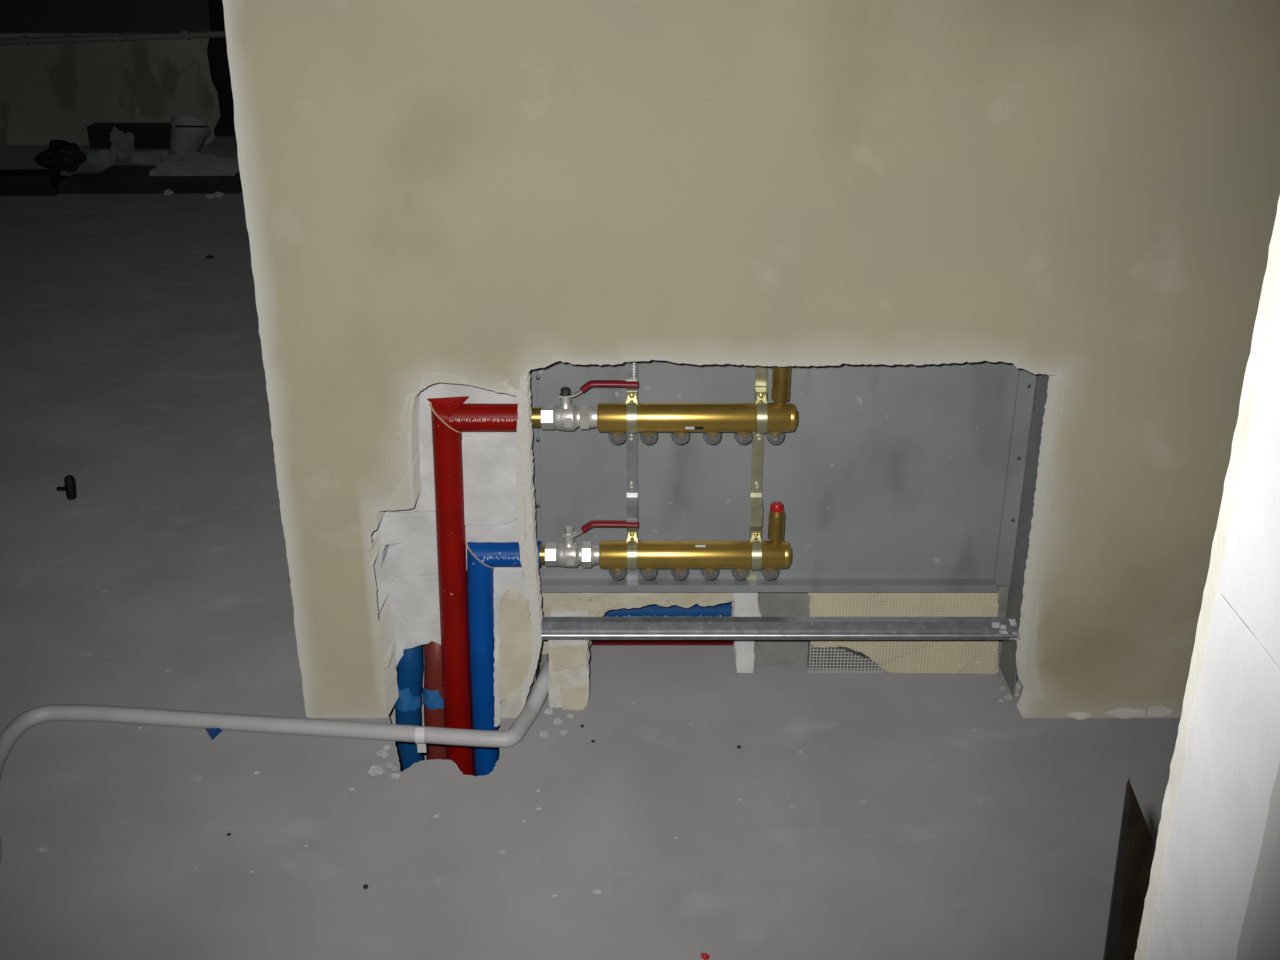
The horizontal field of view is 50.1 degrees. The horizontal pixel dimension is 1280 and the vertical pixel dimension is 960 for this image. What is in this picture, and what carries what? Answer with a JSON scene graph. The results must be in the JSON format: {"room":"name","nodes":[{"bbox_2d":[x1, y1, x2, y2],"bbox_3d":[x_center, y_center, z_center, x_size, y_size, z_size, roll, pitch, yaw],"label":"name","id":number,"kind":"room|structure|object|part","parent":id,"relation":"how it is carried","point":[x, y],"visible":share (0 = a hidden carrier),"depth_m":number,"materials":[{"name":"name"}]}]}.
{"room":"construction site interior","nodes":[
{"label":"construction site interior","id":0,"kind":"room"},
{"bbox_2d":[0,0,219,144],"bbox_3d":[-3.548,-2.898,6.399,2.904,2.600,0.150,0,24,0],"label":"wall","id":1,"kind":"structure","parent":0,"point":[48,92],"depth_m":6.72,"materials":[{"name":"paint"}]},
{"bbox_2d":[0,30,225,45],"bbox_3d":[-2.591,-2.142,6.629,1.315,0.075,0.046,0,24,0],"label":"pipe","id":2,"kind":"object","parent":1,"relation":"attached to","point":[186,35],"visible":0.86,"depth_m":6.61,"materials":[{"name":"grey"}]},
{"bbox_2d":[207,0,235,135],"bbox_3d":[-1.250,-2.986,6.596,7.500,2.600,0.100,0,24,0],"label":"wall","id":3,"kind":"structure","parent":0,"point":[217,47],"depth_m":6.94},
{"bbox_2d":[0,136,1180,959],"bbox_3d":[-1.500,-0.657,4.929,9.000,0.300,12.200,0,24,0],"label":"floor","id":4,"kind":"structure","parent":0,"point":[132,367],"depth_m":2.11,"materials":[{"name":"grey concrete"}]},
{"bbox_2d":[0,175,67,195],"bbox_3d":[-2.671,-1.258,5.843,0.406,0.055,0.160,0,24,0],"label":"board","id":5,"kind":"object","parent":4,"relation":"on","point":[54,190],"visible":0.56,"depth_m":5.78,"materials":[{"name":"grey wood"}]},
{"bbox_2d":[0,169,60,187],"bbox_3d":[-2.571,-1.260,5.716,0.248,0.050,0.140,-1,24,-3],"label":"board","id":6,"kind":"object","parent":5,"relation":"on","point":[11,178],"visible":1,"depth_m":5.66,"materials":[{"name":"grey wood"}]},
{"bbox_2d":[34,140,85,172],"bbox_3d":[-2.614,-1.468,6.207,0.204,0.144,0.180,12,27,26],"label":"sack","id":7,"kind":"object","parent":4,"relation":"on","point":[63,155],"visible":1,"depth_m":6.16,"materials":[{"name":"grey plastic"}]},
{"bbox_2d":[56,475,76,499],"bbox_3d":[-1.250,0.016,2.982,0.041,0.055,0.024,0,24,0],"label":"clip","id":8,"kind":"object","parent":4,"relation":"on","point":[69,481],"visible":1,"depth_m":2.98,"materials":[{"name":"black plastic"}]},
{"bbox_2d":[87,149,117,168],"bbox_3d":[-2.467,-1.474,6.284,0.132,0.093,0.116,-12,27,-25],"label":"wrapper","id":9,"kind":"object","parent":4,"relation":"on","point":[102,159],"visible":1,"depth_m":6.26,"materials":[{"name":"grey plastic"}]},
{"bbox_2d":[110,126,134,158],"bbox_3d":[-2.468,-1.611,6.524,0.115,0.147,0.107,-10,26,-22],"label":"wrapper","id":10,"kind":"object","parent":4,"relation":"on","point":[123,144],"visible":0.98,"depth_m":6.50,"materials":[{"name":"grey plastic"}]},
{"bbox_2d":[87,123,171,148],"bbox_3d":[-2.496,-1.724,6.821,0.440,0.110,0.200,0,24,0],"label":"crate","id":11,"kind":"object","parent":4,"relation":"on","point":[147,135],"visible":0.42,"depth_m":6.73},
{"bbox_2d":[131,153,162,164],"bbox_3d":[-2.257,-1.458,6.267,0.144,0.076,0.106,-4,24,-9],"label":"wrapper","id":12,"kind":"object","parent":4,"relation":"on","point":[147,158],"visible":0.82,"depth_m":6.23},
{"bbox_2d":[58,173,242,193],"bbox_3d":[-2.085,-1.280,5.898,0.765,0.050,0.200,0,24,-1],"label":"board","id":13,"kind":"object","parent":4,"relation":"on","point":[76,183],"visible":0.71,"depth_m":5.81,"materials":[{"name":"wood"}]},
{"bbox_2d":[94,165,240,183],"bbox_3d":[-1.990,-1.306,5.848,0.602,0.035,0.220,0,24,1],"label":"board","id":14,"kind":"object","parent":13,"relation":"on","point":[115,174],"visible":0.7,"depth_m":5.75,"materials":[{"name":"brown wood"}]},
{"bbox_2d":[149,157,238,175],"bbox_3d":[-1.879,-1.342,5.856,0.351,0.020,0.300,-1,24,-2],"label":"board","id":15,"kind":"object","parent":14,"relation":"on","point":[228,166],"visible":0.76,"depth_m":5.79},
{"bbox_2d":[170,113,209,153],"bbox_3d":[-2.134,-1.630,6.473,0.203,0.193,0.186,0,24,0],"label":"plastic tub","id":16,"kind":"object","parent":15,"relation":"on","point":[189,132],"visible":0.98,"depth_m":6.46,"materials":[{"name":"grey plastic"}]},
{"bbox_3d":[-2.118,-1.655,6.403,0.171,0.019,0.066,0,24,0],"label":"tub handle","id":17,"kind":"part","parent":16,"relation":"part of","materials":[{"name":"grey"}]},
{"bbox_2d":[134,149,167,160],"bbox_3d":[-2.298,-1.524,6.435,0.148,0.056,0.056,-8,25,-18],"label":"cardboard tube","id":18,"kind":"object","parent":4,"relation":"on","point":[164,152],"visible":0.44,"depth_m":6.42,"materials":[{"name":"grey"}]},
{"bbox_2d":[163,189,173,195],"bbox_3d":[-1.994,-1.215,5.781,0.044,0.028,0.038,0,24,0],"label":"crumb","id":19,"kind":"object","parent":4,"relation":"on","point":[168,192],"visible":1,"depth_m":5.77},
{"bbox_2d":[205,194,214,198],"bbox_3d":[-1.801,-1.189,5.731,0.038,0.021,0.035,0,24,0],"label":"crumb","id":20,"kind":"object","parent":4,"relation":"on","point":[209,196],"visible":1,"depth_m":5.72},
{"bbox_2d":[205,728,222,739],"bbox_3d":[-0.680,0.399,2.175,0.032,0.012,0.036,0,24,0],"label":"scrap","id":21,"kind":"object","parent":4,"relation":"on","point":[213,732],"visible":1,"depth_m":2.17,"materials":[{"name":"blue plastic"}]},
{"bbox_2d":[213,192,223,197],"bbox_3d":[-1.772,-1.199,5.747,0.042,0.026,0.040,-22,32,-40],"label":"crumb","id":22,"kind":"object","parent":4,"relation":"on","point":[217,194],"visible":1,"depth_m":5.74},
{"bbox_2d":[0,662,548,859],"bbox_3d":[-0.575,0.901,1.016,0.876,0.077,2.784,0,24,0],"label":"conduit","id":23,"kind":"object","parent":4,"relation":"on","point":[420,735],"visible":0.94,"depth_m":2.17,"materials":[{"name":"grey plastic"}]},
{"bbox_2d":[368,765,385,775],"bbox_3d":[-0.400,0.441,2.079,0.029,0.014,0.020,0,24,0],"label":"lump","id":24,"kind":"object","parent":4,"relation":"on","point":[374,770],"visible":1,"depth_m":2.07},
{"bbox_2d":[377,750,388,757],"bbox_3d":[-0.398,0.425,2.118,0.019,0.012,0.014,-4,24,-10],"label":"lump","id":25,"kind":"object","parent":4,"relation":"on","point":[383,753],"visible":1,"depth_m":2.11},
{"bbox_2d":[383,744,390,750],"bbox_3d":[-0.395,0.417,2.139,0.013,0.008,0.010,0,24,0],"label":"lump","id":26,"kind":"object","parent":4,"relation":"on","point":[386,747],"visible":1,"depth_m":2.14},
{"bbox_2d":[386,763,393,767],"bbox_3d":[-0.384,0.437,2.096,0.010,0.008,0.010,-12,27,-25],"label":"lump","id":27,"kind":"object","parent":4,"relation":"on","point":[389,765],"visible":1,"depth_m":2.09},
{"bbox_2d":[391,773,399,778],"bbox_3d":[-0.370,0.449,2.070,0.014,0.007,0.011,7,25,14],"label":"lump","id":28,"kind":"object","parent":4,"relation":"on","point":[394,775],"visible":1,"depth_m":2.07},
{"bbox_2d":[427,396,540,775],"bbox_3d":[-0.239,0.226,2.217,0.180,0.784,0.052,0,24,0],"label":"insulated pipe","id":29,"kind":"object","parent":4,"relation":"on","point":[450,418],"visible":0.8,"depth_m":2.14,"materials":[{"name":"red plastic"}]},
{"bbox_2d":[465,541,544,775],"bbox_3d":[-0.216,0.337,2.269,0.133,0.525,0.044,0,24,0],"label":"insulated pipe","id":30,"kind":"object","parent":4,"relation":"on","point":[482,557],"visible":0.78,"depth_m":2.21,"materials":[{"name":"blue plastic"}]},
{"bbox_2d":[539,730,549,737],"bbox_3d":[-0.152,0.402,2.169,0.017,0.012,0.015,-4,24,-10],"label":"lump","id":31,"kind":"object","parent":4,"relation":"on","point":[545,733],"visible":1,"depth_m":2.16,"materials":[{"name":"grey concrete"}]},
{"bbox_2d":[543,708,552,714],"bbox_3d":[-0.149,0.377,2.227,0.016,0.010,0.015,0,24,0],"label":"lump","id":32,"kind":"object","parent":4,"relation":"on","point":[549,711],"visible":1,"depth_m":2.22,"materials":[{"name":"grey concrete"}]},
{"bbox_2d":[554,718,562,724],"bbox_3d":[-0.131,0.388,2.201,0.016,0.012,0.012,0,24,0],"label":"lump","id":33,"kind":"object","parent":4,"relation":"on","point":[558,721],"visible":1,"depth_m":2.20,"materials":[{"name":"grey concrete"}]},
{"bbox_2d":[559,730,567,734],"bbox_3d":[-0.121,0.402,2.173,0.015,0.009,0.009,0,24,0],"label":"lump","id":34,"kind":"object","parent":4,"relation":"on","point":[562,732],"visible":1,"depth_m":2.17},
{"bbox_2d":[593,890,601,894],"bbox_3d":[-0.057,0.554,1.839,0.013,0.003,0.008,0,24,0],"label":"crumb","id":35,"kind":"object","parent":4,"relation":"on","point":[595,892],"visible":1,"depth_m":1.84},
{"bbox_2d":[591,640,733,644],"bbox_3d":[0.032,0.271,2.425,0.294,0.044,0.044,0,24,0],"label":"insulated pipe","id":36,"kind":"object","parent":4,"relation":"on","point":[594,642],"visible":0.09,"depth_m":2.41,"materials":[{"name":"red plastic"}]},
{"bbox_2d":[701,953,708,959],"bbox_3d":[0.082,0.601,1.726,0.010,0.009,0.010,0,24,0],"label":"crumb","id":37,"kind":"object","parent":4,"relation":"on","point":[705,956],"visible":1,"depth_m":1.72,"materials":[{"name":"red plastic"}]},
{"bbox_2d":[1004,694,1013,699],"bbox_3d":[0.613,0.359,2.268,0.018,0.010,0.011,0,24,0],"label":"lump","id":38,"kind":"object","parent":4,"relation":"on","point":[1008,697],"visible":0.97,"depth_m":2.27,"materials":[{"name":"grey concrete"}]},
{"bbox_2d":[1014,682,1021,695],"bbox_3d":[0.627,0.348,2.273,0.017,0.027,0.012,0,24,0],"label":"lump","id":39,"kind":"object","parent":4,"relation":"on","point":[1018,687],"visible":0.71,"depth_m":2.27,"materials":[{"name":"grey concrete"}]},
{"bbox_2d":[1067,712,1090,719],"bbox_3d":[0.710,0.375,2.227,0.051,0.014,0.047,0,24,0],"label":"heap","id":40,"kind":"object","parent":4,"relation":"on","point":[1077,715],"visible":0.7,"depth_m":2.21,"materials":[{"name":"paint"}]},
{"bbox_2d":[1105,708,1145,718],"bbox_3d":[0.785,0.373,2.224,0.087,0.021,0.047,0,24,0],"label":"heap","id":41,"kind":"object","parent":4,"relation":"on","point":[1124,713],"visible":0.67,"depth_m":2.21,"materials":[{"name":"paint"}]},
{"bbox_2d":[1103,778,1152,959],"bbox_3d":[0.462,0.508,1.250,0.126,0.596,0.048,-12,27,-25],"label":"plank","id":42,"kind":"object","parent":4,"relation":"on","point":[1133,866],"visible":1,"depth_m":1.17,"materials":[{"name":"brown wood"}]},
{"bbox_2d":[1147,706,1172,716],"bbox_3d":[0.842,0.370,2.225,0.050,0.025,0.048,0,24,0],"label":"heap","id":43,"kind":"object","parent":4,"relation":"on","point":[1159,711],"visible":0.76,"depth_m":2.21,"materials":[{"name":"paint"}]},
{"bbox_2d":[222,0,1279,726],"bbox_3d":[0.827,-0.726,1.888,2.747,2.900,0.301,0,24,0],"label":"wall","id":44,"kind":"structure","parent":0,"point":[442,198],"depth_m":1.91,"materials":[{"name":"paint"}]},
{"bbox_2d":[394,645,443,771],"bbox_3d":[-0.370,0.375,2.372,0.090,0.349,0.168,0,24,0],"label":"insulated pipe","id":45,"kind":"object","parent":44,"relation":"attached to","point":[408,704],"visible":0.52,"depth_m":2.28,"materials":[{"name":"blue plastic"}]},
{"bbox_2d":[424,641,446,759],"bbox_3d":[-0.343,0.372,2.376,0.055,0.357,0.167,0,24,0],"label":"insulated pipe","id":46,"kind":"object","parent":44,"relation":"attached to","point":[433,680],"visible":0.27,"depth_m":2.28,"materials":[{"name":"red plastic"}]},
{"bbox_2d":[602,602,731,616],"bbox_3d":[0.032,0.229,2.406,0.294,0.045,0.046,0,24,0],"label":"insulated pipe","id":47,"kind":"object","parent":44,"relation":"attached to","point":[724,609],"visible":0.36,"depth_m":2.38,"materials":[{"name":"blue plastic"}]},
{"bbox_3d":[0.247,0.245,2.373,0.117,0.171,0.084,0,24,0],"label":"panel","id":48,"kind":"part","parent":44,"relation":"part of","materials":[{"name":"grey concrete"}]},
{"bbox_2d":[530,360,1048,695],"bbox_3d":[0.221,0.066,2.151,0.786,0.640,0.119,0,24,0],"label":"cabinet","id":49,"kind":"object","parent":44,"relation":"attached to","point":[910,477],"depth_m":2.17,"materials":[{"name":"grey metal"}]},
{"bbox_3d":[-0.172,0.060,2.163,0.002,0.640,0.092,0,24,0],"label":"panel","id":50,"kind":"part","parent":49,"relation":"part of","materials":[{"name":"grey metal"}]},
{"bbox_3d":[-0.013,-0.022,2.129,0.018,0.453,0.085,0,24,0],"label":"bracket","id":51,"kind":"part","parent":49,"relation":"part of","materials":[{"name":"silver metal"}]},
{"bbox_2d":[599,501,791,579],"bbox_3d":[0.088,0.097,2.163,0.304,0.133,0.044,0,24,0],"label":"manifold","id":52,"kind":"object","parent":49,"relation":"attached to","point":[677,556],"visible":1,"depth_m":2.15,"materials":[{"name":"gold metal"}]},
{"bbox_2d":[544,520,637,567],"bbox_3d":[-0.077,0.101,2.164,0.148,0.079,0.042,0,24,0],"label":"valve","id":53,"kind":"object","parent":52,"relation":"attached to","point":[568,553],"visible":0.99,"depth_m":2.15,"materials":[{"name":"silver metal"}]},
{"bbox_3d":[-0.112,0.093,2.161,0.019,0.020,0.019,0,24,0],"label":"stem","id":54,"kind":"part","parent":53,"relation":"part of","materials":[{"name":"silver metal"}]},
{"bbox_3d":[-0.109,0.127,2.154,0.012,0.017,0.002,0,24,0],"label":"plate","id":55,"kind":"part","parent":53,"relation":"part of","materials":[{"name":"silver metal"}]},
{"bbox_3d":[-0.094,0.077,2.154,0.056,0.021,0.014,0,24,0],"label":"lever","id":56,"kind":"part","parent":53,"relation":"part of","materials":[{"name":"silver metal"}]},
{"bbox_2d":[609,569,778,579],"bbox_3d":[0.086,0.146,2.184,0.271,0.025,0.028,0,24,0],"label":"outlet","id":57,"kind":"object","parent":52,"relation":"attached to","point":[617,574],"depth_m":2.17,"materials":[{"name":"grey metal"}]},
{"bbox_2d":[768,501,784,545],"bbox_3d":[0.214,0.069,2.150,0.025,0.070,0.025,0,24,0],"label":"air vent","id":58,"kind":"object","parent":52,"relation":"attached to","point":[776,521],"depth_m":2.14,"materials":[{"name":"gold metal"}]},
{"bbox_2d":[597,366,797,444],"bbox_3d":[0.087,-0.122,2.065,0.303,0.147,0.044,0,24,0],"label":"manifold","id":59,"kind":"object","parent":49,"relation":"attached to","point":[679,419],"visible":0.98,"depth_m":2.06,"materials":[{"name":"gold metal"}]},
{"bbox_2d":[540,380,637,430],"bbox_3d":[-0.076,-0.113,2.069,0.148,0.080,0.041,0,24,0],"label":"valve","id":60,"kind":"object","parent":59,"relation":"attached to","point":[566,416],"visible":0.99,"depth_m":2.06,"materials":[{"name":"silver metal"}]},
{"bbox_3d":[-0.112,-0.120,2.066,0.019,0.020,0.019,0,24,0],"label":"stem","id":61,"kind":"part","parent":60,"relation":"part of","materials":[{"name":"silver metal"}]},
{"bbox_3d":[-0.108,-0.087,2.059,0.012,0.017,0.002,0,24,0],"label":"plate","id":62,"kind":"part","parent":60,"relation":"part of","materials":[{"name":"silver metal"}]},
{"bbox_3d":[-0.093,-0.136,2.058,0.057,0.021,0.014,0,24,0],"label":"lever","id":63,"kind":"part","parent":60,"relation":"part of","materials":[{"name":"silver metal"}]},
{"bbox_2d":[608,432,783,444],"bbox_3d":[0.086,-0.067,2.089,0.269,0.025,0.028,0,24,0],"label":"outlet","id":64,"kind":"object","parent":59,"relation":"attached to","point":[616,438],"depth_m":2.08,"materials":[{"name":"grey metal"}]},
{"bbox_2d":[771,366,790,407],"bbox_3d":[0.212,-0.151,2.052,0.027,0.084,0.027,0,24,0],"label":"air vent","id":65,"kind":"object","parent":59,"relation":"attached to","point":[780,394],"depth_m":2.05,"materials":[{"name":"gold metal"}]},
{"bbox_3d":[0.184,-0.022,2.129,0.018,0.453,0.085,0,24,0],"label":"bracket","id":66,"kind":"part","parent":49,"relation":"part of","materials":[{"name":"silver metal"}]},
{"bbox_3d":[0.221,-0.038,2.169,0.783,0.465,0.002,0,24,0],"label":"panel","id":67,"kind":"part","parent":49,"relation":"part of","materials":[{"name":"grey metal"}]},
{"bbox_3d":[0.221,0.237,2.176,0.758,0.032,0.025,0,24,0],"label":"cross rail","id":68,"kind":"part","parent":49,"relation":"part of","materials":[{"name":"metal"}]},
{"bbox_3d":[0.613,0.052,2.160,0.002,0.622,0.092,0,24,0],"label":"panel","id":69,"kind":"part","parent":49,"relation":"part of","materials":[{"name":"grey metal"}]},
{"bbox_3d":[0.356,0.294,2.378,0.136,0.082,0.074,0,24,0],"label":"panel","id":70,"kind":"part","parent":44,"relation":"part of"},
{"bbox_3d":[0.448,0.243,2.349,0.334,0.171,0.086,0,24,0],"label":"panel","id":71,"kind":"part","parent":44,"relation":"part of","materials":[{"name":"beige"}]},
{"bbox_3d":[0.630,0.259,2.361,0.072,0.198,0.076,0,24,0],"label":"panel","id":72,"kind":"part","parent":44,"relation":"part of","materials":[{"name":"grey metal"}]},
{"bbox_2d":[1134,196,1279,959],"bbox_3d":[1.025,-0.317,0.602,1.353,2.601,0.134,0,24,0],"label":"wall","id":73,"kind":"structure","parent":0,"point":[1213,893],"depth_m":0.80,"materials":[{"name":"grey paint"}]}
]}

